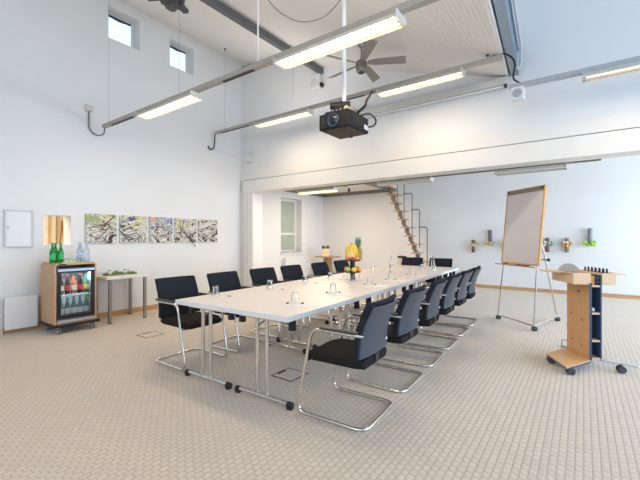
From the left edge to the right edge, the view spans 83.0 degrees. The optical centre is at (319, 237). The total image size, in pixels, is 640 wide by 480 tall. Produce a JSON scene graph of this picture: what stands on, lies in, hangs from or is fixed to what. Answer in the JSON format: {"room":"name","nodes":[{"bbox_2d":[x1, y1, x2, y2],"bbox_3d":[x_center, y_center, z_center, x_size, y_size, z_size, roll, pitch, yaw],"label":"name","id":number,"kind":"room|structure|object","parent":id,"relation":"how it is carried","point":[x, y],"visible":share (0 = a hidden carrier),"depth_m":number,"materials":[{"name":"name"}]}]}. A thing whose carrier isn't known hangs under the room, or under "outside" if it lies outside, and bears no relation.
{"room":"conference room","nodes":[
{"label":"conference room","id":0,"kind":"room"},
{"bbox_2d":[56,216,62,243],"bbox_3d":[-5.165,-0.070,6.842,2.800,3.000,3.600,0,0,36],"label":"wall","id":1,"kind":"structure","parent":0,"point":[58,218],"depth_m":8.11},
{"bbox_2d":[44,216,55,244],"bbox_3d":[-5.929,0.260,7.942,0.070,2.140,0.200,0,0,36],"label":"door","id":2,"kind":"structure","parent":1,"relation":"in","point":[49,221],"depth_m":7.93,"materials":[{"name":"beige wood"}]},
{"bbox_2d":[0,0,323,327],"bbox_3d":[-3.716,-1.470,6.964,1.200,5.600,14.300,0,0,36],"label":"wall","id":3,"kind":"structure","parent":0,"point":[58,58],"depth_m":6.26,"materials":[{"name":"white paint"}]},
{"bbox_2d":[4,209,33,246],"bbox_3d":[-4.274,-0.135,5.145,0.036,0.530,0.330,0,0,36],"label":"wall panel","id":4,"kind":"object","parent":3,"relation":"attached to","point":[18,224],"visible":1,"depth_m":5.14,"materials":[{"name":"white plastic"}]},
{"bbox_2d":[43,214,71,245],"bbox_3d":[-4.133,-0.122,5.623,0.303,0.475,0.380,0,0,36],"label":"window","id":5,"kind":"structure","parent":3,"relation":"in","point":[67,219],"depth_m":5.74,"materials":[{"name":"white plastic"}]},
{"bbox_2d":[2,304,158,333],"bbox_3d":[-4.561,1.288,4.766,0.018,0.085,9.150,0,0,36],"label":"baseboard","id":6,"kind":"structure","parent":3,"relation":"attached to","point":[155,306],"depth_m":6.17,"materials":[{"name":"brown wood"}]},
{"bbox_2d":[85,104,91,111],"bbox_3d":[-3.744,-2.100,5.860,0.054,0.100,0.090,0,0,36],"label":"box","id":7,"kind":"object","parent":3,"relation":"attached to","point":[87,107],"visible":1,"depth_m":5.83,"materials":[{"name":"beige plastic"}]},
{"bbox_2d":[88,111,104,135],"bbox_3d":[-3.635,-1.869,5.902,0.250,0.402,0.048,0,0,-16],"label":"power cable","id":8,"kind":"object","parent":7,"relation":"hanging from","point":[88,111],"visible":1,"depth_m":5.86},
{"bbox_2d":[85,214,115,242],"bbox_3d":[-3.629,-0.153,6.014,0.058,0.480,0.470,0,0,36],"label":"painting","id":9,"kind":"object","parent":3,"relation":"attached to","point":[99,228],"visible":0.94,"depth_m":6.00,"materials":[{"name":"multicoloured paper"}]},
{"bbox_2d":[108,12,133,47],"bbox_3d":[-3.571,-3.670,6.451,0.138,0.540,0.540,0,0,36],"label":"window","id":10,"kind":"structure","parent":3,"relation":"in","point":[121,30],"depth_m":6.51,"materials":[{"name":"glass"}]},
{"bbox_2d":[118,215,146,242],"bbox_3d":[-3.329,-0.153,6.426,0.058,0.480,0.519,0,0,36],"label":"painting","id":11,"kind":"object","parent":3,"relation":"attached to","point":[132,229],"visible":1,"depth_m":6.43,"materials":[{"name":"multicoloured paper"}]},
{"bbox_2d":[149,217,172,242],"bbox_3d":[-3.012,-0.153,6.871,0.048,0.480,0.467,0,0,36],"label":"painting","id":12,"kind":"object","parent":3,"relation":"attached to","point":[160,228],"visible":1,"depth_m":6.85,"materials":[{"name":"multicoloured paper"}]},
{"bbox_2d":[170,44,187,72],"bbox_3d":[-2.907,-3.630,7.365,0.138,0.540,0.540,0,0,36],"label":"window","id":13,"kind":"structure","parent":3,"relation":"in","point":[178,57],"depth_m":7.45,"materials":[{"name":"glass"}]},
{"bbox_2d":[174,218,195,246],"bbox_3d":[-2.700,-0.106,7.293,0.058,0.574,0.477,0,0,36],"label":"painting","id":14,"kind":"object","parent":3,"relation":"attached to","point":[184,229],"visible":1,"depth_m":7.26,"materials":[{"name":"multicoloured paper"}]},
{"bbox_2d":[198,219,216,241],"bbox_3d":[-2.389,-0.153,7.730,0.047,0.480,0.480,0,0,36],"label":"painting","id":15,"kind":"object","parent":3,"relation":"attached to","point":[207,229],"visible":1,"depth_m":7.71,"materials":[{"name":"multicoloured paper"}]},
{"bbox_2d":[241,181,243,285],"bbox_3d":[-1.760,0.000,8.420,0.175,2.660,0.025,0,0,36],"label":"trim","id":16,"kind":"structure","parent":3,"relation":"attached to","point":[242,193],"depth_m":8.44,"materials":[{"name":"paint"}]},
{"bbox_2d":[244,192,261,286],"bbox_3d":[-1.607,0.138,8.516,0.390,2.385,0.310,0,0,36],"label":"pillar","id":17,"kind":"structure","parent":3,"relation":"attached to","point":[252,200],"depth_m":8.38,"materials":[{"name":"white paint"}]},
{"bbox_2d":[280,198,302,253],"bbox_3d":[-0.990,-0.375,11.436,0.325,1.730,1.080,0,0,36],"label":"window","id":18,"kind":"structure","parent":3,"relation":"in","point":[288,207],"depth_m":11.64,"materials":[{"name":"glass"}]},
{"bbox_2d":[286,183,395,196],"bbox_3d":[-0.025,-1.480,10.216,2.750,0.100,4.300,0,0,36],"label":"trim","id":19,"kind":"structure","parent":3,"relation":"attached to","point":[383,189],"depth_m":11.69,"materials":[{"name":"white metal"}]},
{"bbox_2d":[119,0,508,77],"bbox_3d":[-2.231,-3.228,2.918,6.560,2.256,9.500,0,0,36],"label":"ceiling","id":20,"kind":"structure","parent":0,"point":[204,24],"depth_m":5.59,"materials":[{"name":"paint"}]},
{"bbox_2d":[148,0,188,13],"bbox_3d":[-1.729,-2.950,4.180,0.488,0.619,0.490,0,0,-32],"label":"bracket","id":21,"kind":"object","parent":20,"relation":"attached to","point":[171,5],"visible":1,"depth_m":4.18,"materials":[{"name":"metal"}]},
{"bbox_2d":[257,0,258,60],"bbox_3d":[-0.658,-2.387,3.840,0.040,1.064,0.038,0,0,36],"label":"suspension rod","id":22,"kind":"object","parent":20,"relation":"hanging from","point":[257,0],"visible":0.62,"depth_m":3.83,"materials":[{"name":"grey metal"}]},
{"bbox_2d":[200,0,322,73],"bbox_3d":[-2.702,-3.280,3.384,0.090,0.095,9.300,0,0,36],"label":"beam","id":23,"kind":"structure","parent":20,"relation":"attached to","point":[216,5],"depth_m":5.58,"materials":[{"name":"metal"}]},
{"bbox_2d":[325,0,363,116],"bbox_3d":[0.265,-2.038,4.070,0.318,1.362,0.361,0,0,36],"label":"mount","id":24,"kind":"object","parent":20,"relation":"attached to","point":[334,106],"visible":0.68,"depth_m":4.03,"materials":[{"name":"white metal"}]},
{"bbox_2d":[268,0,340,21],"bbox_3d":[-0.221,-2.559,3.913,0.974,0.469,0.062,0,0,-5],"label":"power cable","id":25,"kind":"object","parent":24,"relation":"attached to","point":[268,0],"visible":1,"depth_m":3.90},
{"bbox_2d":[319,109,367,138],"bbox_3d":[0.267,-1.257,4.046,0.393,0.195,0.449,0,0,36],"label":"projector","id":26,"kind":"object","parent":24,"relation":"hanging from","point":[347,123],"visible":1,"depth_m":3.93,"materials":[{"name":"black plastic"}]},
{"bbox_2d":[353,113,364,127],"bbox_3d":[0.422,-1.268,3.932,0.003,0.112,0.254,0,0,36],"label":"vent","id":27,"kind":"object","parent":26,"relation":"attached to","point":[358,120],"depth_m":3.93,"materials":[{"name":"black plastic"}]},
{"bbox_2d":[327,39,405,81],"bbox_3d":[0.645,-2.618,5.246,1.181,0.465,1.234,0,0,10],"label":"ceiling fan","id":28,"kind":"object","parent":20,"relation":"hanging from","point":[361,66],"visible":0.91,"depth_m":5.18,"materials":[{"name":"metal"}]},
{"bbox_2d":[362,0,502,63],"bbox_3d":[-0.391,-2.388,1.427,1.690,0.554,8.650,0,0,36],"label":"ceiling panel","id":29,"kind":"object","parent":20,"relation":"attached to","point":[441,30],"visible":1,"depth_m":4.22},
{"bbox_2d":[493,0,521,75],"bbox_3d":[0.394,-2.482,1.335,0.158,0.377,9.000,0,0,32],"label":"beam","id":30,"kind":"structure","parent":20,"relation":"attached to","point":[503,8],"depth_m":4.23,"materials":[{"name":"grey metal"}]},
{"bbox_2d":[0,283,639,479],"bbox_3d":[0.991,1.405,3.916,13.400,0.150,14.900,0,0,36],"label":"floor","id":31,"kind":"structure","parent":0,"point":[81,402],"depth_m":2.82,"materials":[{"name":"tile"}]},
{"bbox_2d":[0,294,37,335],"bbox_3d":[-4.253,1.075,5.111,0.110,0.510,0.410,0,0,36],"label":"radiator","id":32,"kind":"object","parent":31,"relation":"on","point":[19,311],"visible":1,"depth_m":5.07,"materials":[{"name":"white metal"}]},
{"bbox_2d":[39,262,99,334],"bbox_3d":[-3.667,0.842,5.306,0.570,0.975,0.585,0,0,36],"label":"fridge","id":33,"kind":"object","parent":31,"relation":"on","point":[68,290],"visible":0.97,"depth_m":5.14,"materials":[{"name":"brown wood"}]},
{"bbox_2d":[49,243,55,262],"bbox_3d":[-3.777,0.212,5.111,0.076,0.285,0.074,0,0,36],"label":"water bottle","id":34,"kind":"object","parent":33,"relation":"on","point":[52,254],"visible":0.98,"depth_m":5.09,"materials":[{"name":"green glass"}]},
{"bbox_2d":[56,261,90,263],"bbox_3d":[-3.576,0.347,5.243,0.250,0.016,0.370,0,0,36],"label":"glass tray","id":35,"kind":"object","parent":33,"relation":"on","point":[81,261],"visible":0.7,"depth_m":5.14,"materials":[{"name":"gold metal"}]},
{"bbox_2d":[58,243,63,261],"bbox_3d":[-3.718,0.212,5.192,0.076,0.285,0.074,0,0,36],"label":"water bottle","id":36,"kind":"object","parent":35,"relation":"on","point":[60,251],"visible":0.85,"depth_m":5.17,"materials":[{"name":"green glass"}]},
{"bbox_2d":[76,242,81,257],"bbox_3d":[-3.585,0.205,5.392,0.076,0.300,0.074,0,0,36],"label":"glass bottle","id":37,"kind":"object","parent":35,"relation":"on","point":[79,250],"visible":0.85,"depth_m":5.37,"materials":[{"name":"clear glass"}]},
{"bbox_2d":[84,242,89,260],"bbox_3d":[-3.516,0.205,5.453,0.076,0.300,0.074,0,0,36],"label":"glass bottle","id":38,"kind":"object","parent":33,"relation":"on","point":[86,249],"visible":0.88,"depth_m":5.43,"materials":[{"name":"clear glass"}]},
{"bbox_2d":[96,273,149,323],"bbox_3d":[-3.287,0.968,5.973,0.580,0.725,0.670,0,0,36],"label":"side table","id":39,"kind":"object","parent":31,"relation":"on","point":[130,276],"visible":0.74,"depth_m":5.88,"materials":[{"name":"white paint"}]},
{"bbox_2d":[102,270,136,275],"bbox_3d":[-3.293,0.572,5.966,0.171,0.067,0.493,0,0,36],"label":"tray","id":40,"kind":"object","parent":39,"relation":"on","point":[128,272],"visible":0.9,"depth_m":5.92,"materials":[{"name":"brown wood"}]},
{"bbox_2d":[137,331,163,337],"bbox_3d":[-2.336,1.328,4.985,0.260,0.004,0.260,0,0,36],"label":"socket","id":41,"kind":"object","parent":31,"relation":"on","point":[153,333],"visible":1,"depth_m":4.98,"materials":[{"name":"metal"}]},
{"bbox_2d":[155,275,227,370],"bbox_3d":[-1.439,0.887,3.978,0.648,0.884,0.570,0,0,36],"label":"chair","id":42,"kind":"object","parent":31,"relation":"on","point":[169,289],"visible":0.86,"depth_m":3.98,"materials":[{"name":"fabric"}]},
{"bbox_2d":[207,271,269,352],"bbox_3d":[-1.052,0.887,4.559,0.648,0.884,0.570,0,0,33],"label":"chair","id":43,"kind":"object","parent":31,"relation":"on","point":[229,280],"visible":0.38,"depth_m":4.65,"materials":[{"name":"fabric"}]},
{"bbox_2d":[175,285,311,389],"bbox_3d":[-0.723,0.960,3.833,0.688,0.740,1.353,0,0,34],"label":"folding table","id":44,"kind":"object","parent":31,"relation":"on","point":[209,302],"visible":0.72,"depth_m":3.47,"materials":[{"name":"laminate"}]},
{"bbox_2d":[212,286,218,295],"bbox_3d":[-1.064,0.539,3.690,0.076,0.100,0.076,0,0,36],"label":"tumbler","id":45,"kind":"object","parent":44,"relation":"on","point":[215,289],"visible":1,"depth_m":3.66,"materials":[{"name":"clear glass"}]},
{"bbox_2d":[249,267,304,337],"bbox_3d":[-0.640,0.887,5.176,0.648,0.884,0.570,0,0,35],"label":"chair","id":46,"kind":"object","parent":31,"relation":"on","point":[259,276],"visible":0.41,"depth_m":5.26,"materials":[{"name":"fabric"}]},
{"bbox_2d":[271,367,307,381],"bbox_3d":[-0.294,1.328,3.526,0.260,0.004,0.260,0,0,36],"label":"socket","id":47,"kind":"object","parent":31,"relation":"on","point":[289,374],"visible":1,"depth_m":3.52,"materials":[{"name":"grey metal"}]},
{"bbox_2d":[225,289,368,410],"bbox_3d":[-0.149,0.960,3.450,0.688,0.740,1.353,0,0,34],"label":"folding table","id":48,"kind":"object","parent":31,"relation":"on","point":[270,309],"visible":0.8,"depth_m":3.03,"materials":[{"name":"laminate"}]},
{"bbox_2d":[282,302,322,308],"bbox_3d":[-0.159,0.588,3.189,0.297,0.003,0.210,0,0,34],"label":"notepad","id":49,"kind":"object","parent":48,"relation":"on","point":[305,305],"visible":0.79,"depth_m":3.15,"materials":[{"name":"white paper"}]},
{"bbox_2d":[291,292,298,303],"bbox_3d":[-0.223,0.536,3.236,0.076,0.100,0.076,0,0,36],"label":"tumbler","id":50,"kind":"object","parent":49,"relation":"on","point":[295,296],"visible":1,"depth_m":3.21,"materials":[{"name":"clear glass"}]},
{"bbox_2d":[322,291,355,295],"bbox_3d":[0.204,0.588,3.837,0.297,0.003,0.210,0,0,34],"label":"notepad","id":51,"kind":"object","parent":48,"relation":"on","point":[337,293],"visible":0.86,"depth_m":3.83,"materials":[{"name":"white paper"}]},
{"bbox_2d":[283,256,315,274],"bbox_3d":[-0.631,0.965,11.568,0.080,0.730,1.624,0,0,36],"label":"radiator","id":52,"kind":"object","parent":31,"relation":"on","point":[305,262],"visible":0.53,"depth_m":11.64,"materials":[{"name":"white metal"}]},
{"bbox_2d":[280,264,329,326],"bbox_3d":[-0.263,0.887,5.741,0.648,0.884,0.570,0,0,34],"label":"chair","id":53,"kind":"object","parent":31,"relation":"on","point":[289,272],"visible":0.42,"depth_m":5.84,"materials":[{"name":"fabric"}]},
{"bbox_2d":[273,275,364,347],"bbox_3d":[0.029,0.960,4.960,0.688,0.740,1.353,0,0,34],"label":"folding table","id":54,"kind":"object","parent":31,"relation":"on","point":[322,281],"visible":0.37,"depth_m":4.69,"materials":[{"name":"laminate"}]},
{"bbox_2d":[344,259,360,279],"bbox_3d":[0.459,0.445,5.106,0.250,0.290,0.250,0,0,36],"label":"fruit stand","id":55,"kind":"object","parent":54,"relation":"on","point":[352,262],"visible":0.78,"depth_m":5.08,"materials":[{"name":"black plastic"}]},
{"bbox_2d":[345,243,357,257],"bbox_3d":[0.429,0.172,5.071,0.186,0.202,0.104,0,0,26],"label":"banana bunch","id":56,"kind":"object","parent":55,"relation":"on","point":[351,247],"visible":0.99,"depth_m":5.05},
{"bbox_2d":[355,236,361,259],"bbox_3d":[0.542,0.136,5.134,0.115,0.359,0.119,0,0,6],"label":"pineapple","id":57,"kind":"object","parent":55,"relation":"on","point":[358,243],"visible":0.83,"depth_m":5.10,"materials":[{"name":"green plant"}]},
{"bbox_2d":[315,256,340,271],"bbox_3d":[0.248,0.957,11.587,0.840,0.747,0.840,0,0,36],"label":"console table","id":58,"kind":"object","parent":31,"relation":"on","point":[328,259],"visible":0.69,"depth_m":11.46,"materials":[{"name":"brown wood"}]},
{"bbox_2d":[322,246,328,255],"bbox_3d":[0.178,0.412,11.576,0.240,0.340,0.180,0,0,0],"label":"wooden box","id":59,"kind":"object","parent":58,"relation":"on","point":[325,252],"visible":0.95,"depth_m":11.49,"materials":[{"name":"brown wood"}]},
{"bbox_2d":[311,262,353,316],"bbox_3d":[0.202,0.887,6.438,0.648,0.884,0.570,0,0,32],"label":"chair","id":60,"kind":"object","parent":31,"relation":"on","point":[319,269],"visible":0.25,"depth_m":6.53,"materials":[{"name":"fabric"}]},
{"bbox_2d":[297,294,397,431],"bbox_3d":[0.242,0.887,2.808,0.648,0.884,0.570,0,0,33],"label":"chair","id":61,"kind":"object","parent":31,"relation":"on","point":[367,347],"visible":1,"depth_m":2.63,"materials":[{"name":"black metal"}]},
{"bbox_2d":[333,260,372,309],"bbox_3d":[0.625,0.887,7.072,0.648,0.884,0.570,0,0,34],"label":"chair","id":62,"kind":"object","parent":31,"relation":"on","point":[339,265],"visible":0.23,"depth_m":7.12,"materials":[{"name":"fabric"}]},
{"bbox_2d":[316,278,412,338],"bbox_3d":[0.603,0.960,4.577,0.688,0.740,1.353,0,0,34],"label":"folding table","id":63,"kind":"object","parent":31,"relation":"on","point":[355,286],"visible":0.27,"depth_m":4.32,"materials":[{"name":"white laminate"}]},
{"bbox_2d":[333,269,398,323],"bbox_3d":[0.781,0.960,6.087,0.688,0.740,1.353,0,0,34],"label":"folding table","id":64,"kind":"object","parent":31,"relation":"on","point":[365,273],"visible":0.3,"depth_m":5.85,"materials":[{"name":"laminate"}]},
{"bbox_2d":[345,284,427,392],"bbox_3d":[0.658,0.887,3.431,0.648,0.884,0.570,0,0,35],"label":"chair","id":65,"kind":"object","parent":31,"relation":"on","point":[406,316],"visible":0.81,"depth_m":3.20,"materials":[{"name":"fabric"}]},
{"bbox_2d":[375,265,419,309],"bbox_3d":[1.533,0.960,7.215,0.688,0.740,1.353,0,0,34],"label":"folding table","id":66,"kind":"object","parent":31,"relation":"on","point":[395,267],"visible":0.16,"depth_m":7.24,"materials":[{"name":"laminate"}]},
{"bbox_2d":[372,271,439,311],"bbox_3d":[1.355,0.960,5.704,0.688,0.740,1.353,0,0,34],"label":"folding table","id":67,"kind":"object","parent":31,"relation":"on","point":[401,275],"visible":0.3,"depth_m":5.55,"materials":[{"name":"laminate"}]},
{"bbox_2d":[384,185,430,286],"bbox_3d":[2.518,-0.320,10.218,1.542,3.300,0.628,0,0,36],"label":"stairs","id":68,"kind":"structure","parent":31,"relation":"on","point":[393,196],"depth_m":10.16,"materials":[{"name":"wood"}]},
{"bbox_2d":[392,257,422,296],"bbox_3d":[1.977,0.887,8.070,0.570,0.884,0.648,0,0,34],"label":"chair","id":69,"kind":"object","parent":31,"relation":"on","point":[412,261],"visible":0.2,"depth_m":8.26,"materials":[{"name":"fabric"}]},
{"bbox_2d":[383,277,446,366],"bbox_3d":[1.069,0.887,4.048,0.648,0.884,0.570,0,0,32],"label":"chair","id":70,"kind":"object","parent":31,"relation":"on","point":[429,315],"visible":0.73,"depth_m":3.80,"materials":[{"name":"fabric"}]},
{"bbox_2d":[404,266,458,315],"bbox_3d":[2.107,0.960,6.832,0.688,0.740,1.353,0,0,34],"label":"folding table","id":71,"kind":"object","parent":31,"relation":"on","point":[442,270],"visible":0.34,"depth_m":6.58,"materials":[{"name":"laminate"}]},
{"bbox_2d":[405,272,461,349],"bbox_3d":[1.452,0.887,4.621,0.648,0.884,0.570,0,0,34],"label":"chair","id":72,"kind":"object","parent":31,"relation":"on","point":[446,304],"visible":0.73,"depth_m":4.38,"materials":[{"name":"fabric"}]},
{"bbox_2d":[422,258,452,282],"bbox_3d":[2.510,0.887,7.715,0.570,0.884,0.648,0,0,34],"label":"chair","id":73,"kind":"object","parent":31,"relation":"on","point":[439,262],"visible":0.24,"depth_m":7.84,"materials":[{"name":"fabric"}]},
{"bbox_2d":[420,269,472,336],"bbox_3d":[1.839,0.887,5.203,0.648,0.884,0.570,0,0,35],"label":"chair","id":74,"kind":"object","parent":31,"relation":"on","point":[460,294],"visible":0.64,"depth_m":4.96,"materials":[{"name":"fabric"}]},
{"bbox_2d":[436,266,481,325],"bbox_3d":[2.218,0.887,5.770,0.648,0.884,0.570,0,0,33],"label":"chair","id":75,"kind":"object","parent":31,"relation":"on","point":[470,292],"visible":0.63,"depth_m":5.52,"materials":[{"name":"fabric"}]},
{"bbox_2d":[495,184,560,330],"bbox_3d":[3.382,0.287,5.581,0.959,2.085,0.925,0,0,-10],"label":"flip chart","id":76,"kind":"object","parent":31,"relation":"on","point":[525,207],"visible":1,"depth_m":5.42,"materials":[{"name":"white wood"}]},
{"bbox_2d":[495,263,539,268],"bbox_3d":[2.959,0.416,5.477,0.091,0.027,0.840,0,0,-10],"label":"tray","id":77,"kind":"object","parent":76,"relation":"on","point":[530,264],"depth_m":5.31,"materials":[{"name":"brown wood"}]},
{"bbox_2d":[539,269,639,375],"bbox_3d":[2.780,0.844,3.806,0.724,0.972,0.746,0,0,8],"label":"lectern","id":78,"kind":"object","parent":31,"relation":"on","point":[584,288],"visible":0.95,"depth_m":3.76,"materials":[{"name":"brown wood"}]},
{"bbox_2d":[558,263,578,272],"bbox_3d":[2.710,0.325,3.947,0.200,0.100,0.012,0,0,38],"label":"card","id":79,"kind":"object","parent":78,"relation":"on","point":[569,267],"visible":0.94,"depth_m":3.94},
{"bbox_2d":[552,269,590,284],"bbox_3d":[2.708,0.416,3.917,0.165,0.117,0.440,0,0,8],"label":"tray","id":80,"kind":"object","parent":78,"relation":"on","point":[580,278],"depth_m":3.75,"materials":[{"name":"brown wood"}]},
{"bbox_2d":[579,270,615,284],"bbox_3d":[2.958,0.416,3.883,0.131,0.117,0.440,0,0,8],"label":"tray","id":81,"kind":"object","parent":78,"relation":"on","point":[605,278],"depth_m":3.67,"materials":[{"name":"brown wood"}]},
{"bbox_2d":[321,184,395,193],"bbox_3d":[-0.025,-1.610,10.216,2.750,0.160,4.300,0,0,36],"label":"ceiling","id":82,"kind":"structure","parent":0,"point":[362,187],"depth_m":11.19,"materials":[{"name":"paint"}]},
{"bbox_2d":[241,0,639,171],"bbox_3d":[2.891,-3.210,5.255,11.500,3.320,0.300,0,0,36],"label":"wall","id":83,"kind":"structure","parent":0,"point":[558,36],"depth_m":5.44,"materials":[{"name":"white paint"}]},
{"bbox_2d":[245,152,252,162],"bbox_3d":[-1.630,-1.840,8.305,0.200,0.220,0.078,0,0,36],"label":"switch box","id":84,"kind":"object","parent":83,"relation":"attached to","point":[248,156],"visible":1,"depth_m":8.26,"materials":[{"name":"white plastic"}]},
{"bbox_2d":[311,73,323,90],"bbox_3d":[-0.069,-3.090,7.145,0.270,0.320,0.120,0,0,36],"label":"speaker","id":85,"kind":"object","parent":83,"relation":"attached to","point":[316,83],"depth_m":7.10,"materials":[{"name":"white plastic"}]},
{"bbox_2d":[360,76,507,117],"bbox_3d":[1.710,-2.217,5.859,2.380,0.155,0.110,0,0,36],"label":"beam","id":86,"kind":"structure","parent":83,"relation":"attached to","point":[501,82],"depth_m":5.66,"materials":[{"name":"grey metal"}]},
{"bbox_2d":[241,109,639,180],"bbox_3d":[2.885,-1.445,5.246,11.500,0.210,0.320,0,0,36],"label":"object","id":87,"kind":"structure","parent":83,"relation":"attached to","point":[626,119],"depth_m":5.48,"materials":[{"name":"white paint"}]},
{"bbox_2d":[511,85,524,102],"bbox_3d":[2.402,-1.742,4.395,0.140,0.153,0.136,0,0,36],"label":"wall speaker","id":88,"kind":"object","parent":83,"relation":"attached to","point":[517,93],"visible":1,"depth_m":4.35,"materials":[{"name":"white plastic"}]},
{"bbox_2d":[512,88,521,96],"bbox_3d":[2.364,-1.740,4.342,0.104,0.104,0.006,0,0,36],"label":"grille","id":89,"kind":"object","parent":88,"relation":"attached to","point":[516,92],"depth_m":4.34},
{"bbox_2d":[324,155,639,295],"bbox_3d":[5.282,-1.270,9.141,12.600,5.200,0.200,0,0,36],"label":"wall","id":90,"kind":"structure","parent":0,"point":[603,196],"depth_m":9.51,"materials":[{"name":"white paint"}]},
{"bbox_2d":[484,230,494,245],"bbox_3d":[4.462,-0.001,9.512,0.254,0.418,0.163,0,0,36],"label":"vase","id":91,"kind":"object","parent":90,"relation":"attached to","point":[489,241],"visible":1,"depth_m":9.48,"materials":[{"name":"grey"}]},
{"bbox_2d":[419,282,639,299],"bbox_3d":[5.137,1.288,9.112,13.000,0.085,0.018,0,0,36],"label":"baseboard","id":92,"kind":"structure","parent":90,"relation":"attached to","point":[476,285],"depth_m":8.84,"materials":[{"name":"brown wood"}]},
{"bbox_2d":[542,238,552,251],"bbox_3d":[5.495,0.170,8.759,0.258,0.340,0.168,0,0,36],"label":"vase","id":93,"kind":"object","parent":90,"relation":"attached to","point":[546,243],"visible":0.96,"depth_m":8.72,"materials":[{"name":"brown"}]},
{"bbox_2d":[561,238,572,251],"bbox_3d":[5.813,0.170,8.526,0.215,0.340,0.169,0,0,7],"label":"vase","id":94,"kind":"object","parent":90,"relation":"attached to","point":[565,243],"visible":1,"depth_m":8.49,"materials":[{"name":"brown wood"}]},
{"bbox_2d":[583,228,596,245],"bbox_3d":[6.171,-0.016,8.274,0.258,0.418,0.159,0,0,36],"label":"vase","id":95,"kind":"object","parent":90,"relation":"attached to","point":[589,242],"visible":1,"depth_m":8.24,"materials":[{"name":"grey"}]},
{"bbox_2d":[509,56,639,90],"bbox_3d":[4.001,-1.847,3.236,4.130,0.055,0.066,0,0,36],"label":"track","id":96,"kind":"object","parent":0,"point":[578,72],"visible":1,"depth_m":4.07,"materials":[{"name":"metal"}]},
{"bbox_2d":[582,61,639,83],"bbox_3d":[3.447,-1.784,3.639,1.312,0.070,0.190,0,0,36],"label":"lamp","id":97,"kind":"object","parent":96,"relation":"attached to","point":[633,67],"visible":1,"depth_m":3.87,"materials":[{"name":"plastic"}]},
{"bbox_3d":[6.330,-1.770,0.036,0.200,6.200,14.900,0,0,36],"label":"wall","id":98,"kind":"structure","parent":0,"visible":0},
{"bbox_2d":[243,128,639,192],"bbox_3d":[2.906,-1.190,5.225,11.440,0.270,0.330,0,0,36],"label":"beam","id":99,"kind":"structure","parent":98,"relation":"attached to","point":[620,143],"depth_m":5.49,"materials":[{"name":"white paint"}]},
{"bbox_2d":[245,127,639,180],"bbox_3d":[2.807,-1.333,5.140,11.500,0.015,0.024,0,0,36],"label":"trim","id":100,"kind":"structure","parent":98,"relation":"attached to","point":[635,127],"depth_m":5.48,"materials":[{"name":"metal"}]},
{"bbox_2d":[294,159,600,190],"bbox_3d":[1.608,-1.093,6.466,5.400,0.075,0.153,0,0,36],"label":"track","id":101,"kind":"object","parent":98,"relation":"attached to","point":[594,159],"visible":0.26,"depth_m":5.92,"materials":[{"name":"grey metal"}]},
{"bbox_2d":[297,187,338,194],"bbox_3d":[-0.057,-1.006,7.730,0.972,0.095,0.190,0,0,36],"label":"lamp","id":102,"kind":"object","parent":101,"relation":"attached to","point":[327,189],"visible":1,"depth_m":7.63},
{"bbox_2d":[298,190,337,194],"bbox_3d":[-0.057,-0.972,7.730,0.920,0.025,0.170,0,0,36],"label":"diffuser","id":103,"kind":"object","parent":102,"relation":"attached to","point":[305,192],"depth_m":7.70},
{"bbox_2d":[377,177,433,186],"bbox_3d":[1.536,-1.019,6.572,1.012,0.070,0.190,0,0,36],"label":"lamp","id":104,"kind":"object","parent":101,"relation":"attached to","point":[427,179],"visible":1,"depth_m":6.51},
{"bbox_2d":[494,163,566,175],"bbox_3d":[3.130,-1.019,5.414,0.932,0.070,0.190,0,0,36],"label":"lamp","id":105,"kind":"object","parent":101,"relation":"attached to","point":[556,167],"visible":1,"depth_m":5.37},
{"bbox_3d":[-3.401,-2.931,5.833,0.040,2.152,0.038,0,0,36],"label":"wire","id":106,"kind":"object","parent":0,"visible":0},
{"bbox_2d":[102,0,438,127],"bbox_3d":[-1.213,-1.825,4.243,5.750,0.059,0.066,0,0,36],"label":"track","id":107,"kind":"object","parent":106,"relation":"hanging from","point":[410,5],"visible":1,"depth_m":3.70,"materials":[{"name":"grey metal"}]},
{"bbox_2d":[135,90,203,119],"bbox_3d":[-2.042,-1.764,4.846,1.312,0.070,0.190,0,0,36],"label":"lamp","id":108,"kind":"object","parent":107,"relation":"attached to","point":[193,97],"visible":1,"depth_m":4.77,"materials":[{"name":"plastic"}]},
{"bbox_2d":[273,7,405,70],"bbox_3d":[0.118,-1.764,3.276,1.312,0.070,0.190,0,0,36],"label":"lamp","id":109,"kind":"object","parent":107,"relation":"attached to","point":[395,21],"visible":1,"depth_m":3.21,"materials":[{"name":"plastic"}]},
{"bbox_3d":[-1.989,-3.126,7.589,0.040,1.692,0.038,0,0,36],"label":"wire","id":110,"kind":"object","parent":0,"visible":0},
{"bbox_2d":[214,54,502,134],"bbox_3d":[0.013,-2.251,6.134,5.570,0.059,0.066,0,0,36],"label":"track","id":111,"kind":"object","parent":110,"relation":"hanging from","point":[495,58],"visible":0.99,"depth_m":5.51,"materials":[{"name":"grey metal"}]},
{"bbox_2d":[253,108,313,127],"bbox_3d":[-0.695,-2.189,6.648,1.312,0.070,0.190,0,0,36],"label":"lamp","id":112,"kind":"object","parent":111,"relation":"attached to","point":[308,112],"visible":1,"depth_m":6.60,"materials":[{"name":"plastic"}]},
{"bbox_2d":[357,91,373,113],"bbox_3d":[0.640,-1.804,4.736,0.106,0.875,1.614,0,0,14],"label":"power cable","id":113,"kind":"object","parent":111,"relation":"hanging from","point":[364,106],"visible":1,"depth_m":4.06,"materials":[{"name":"black plastic"}]},
{"bbox_2d":[376,67,464,97],"bbox_3d":[1.392,-2.189,5.132,1.232,0.070,0.190,0,0,36],"label":"lamp","id":114,"kind":"object","parent":111,"relation":"attached to","point":[460,73],"visible":1,"depth_m":5.09,"materials":[{"name":"plastic"}]},
{"bbox_2d":[490,53,518,82],"bbox_3d":[2.293,-2.090,4.487,0.339,0.436,0.039,0,0,36],"label":"power cable","id":115,"kind":"object","parent":111,"relation":"attached to","point":[508,55],"visible":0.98,"depth_m":4.43,"materials":[{"name":"black plastic"}]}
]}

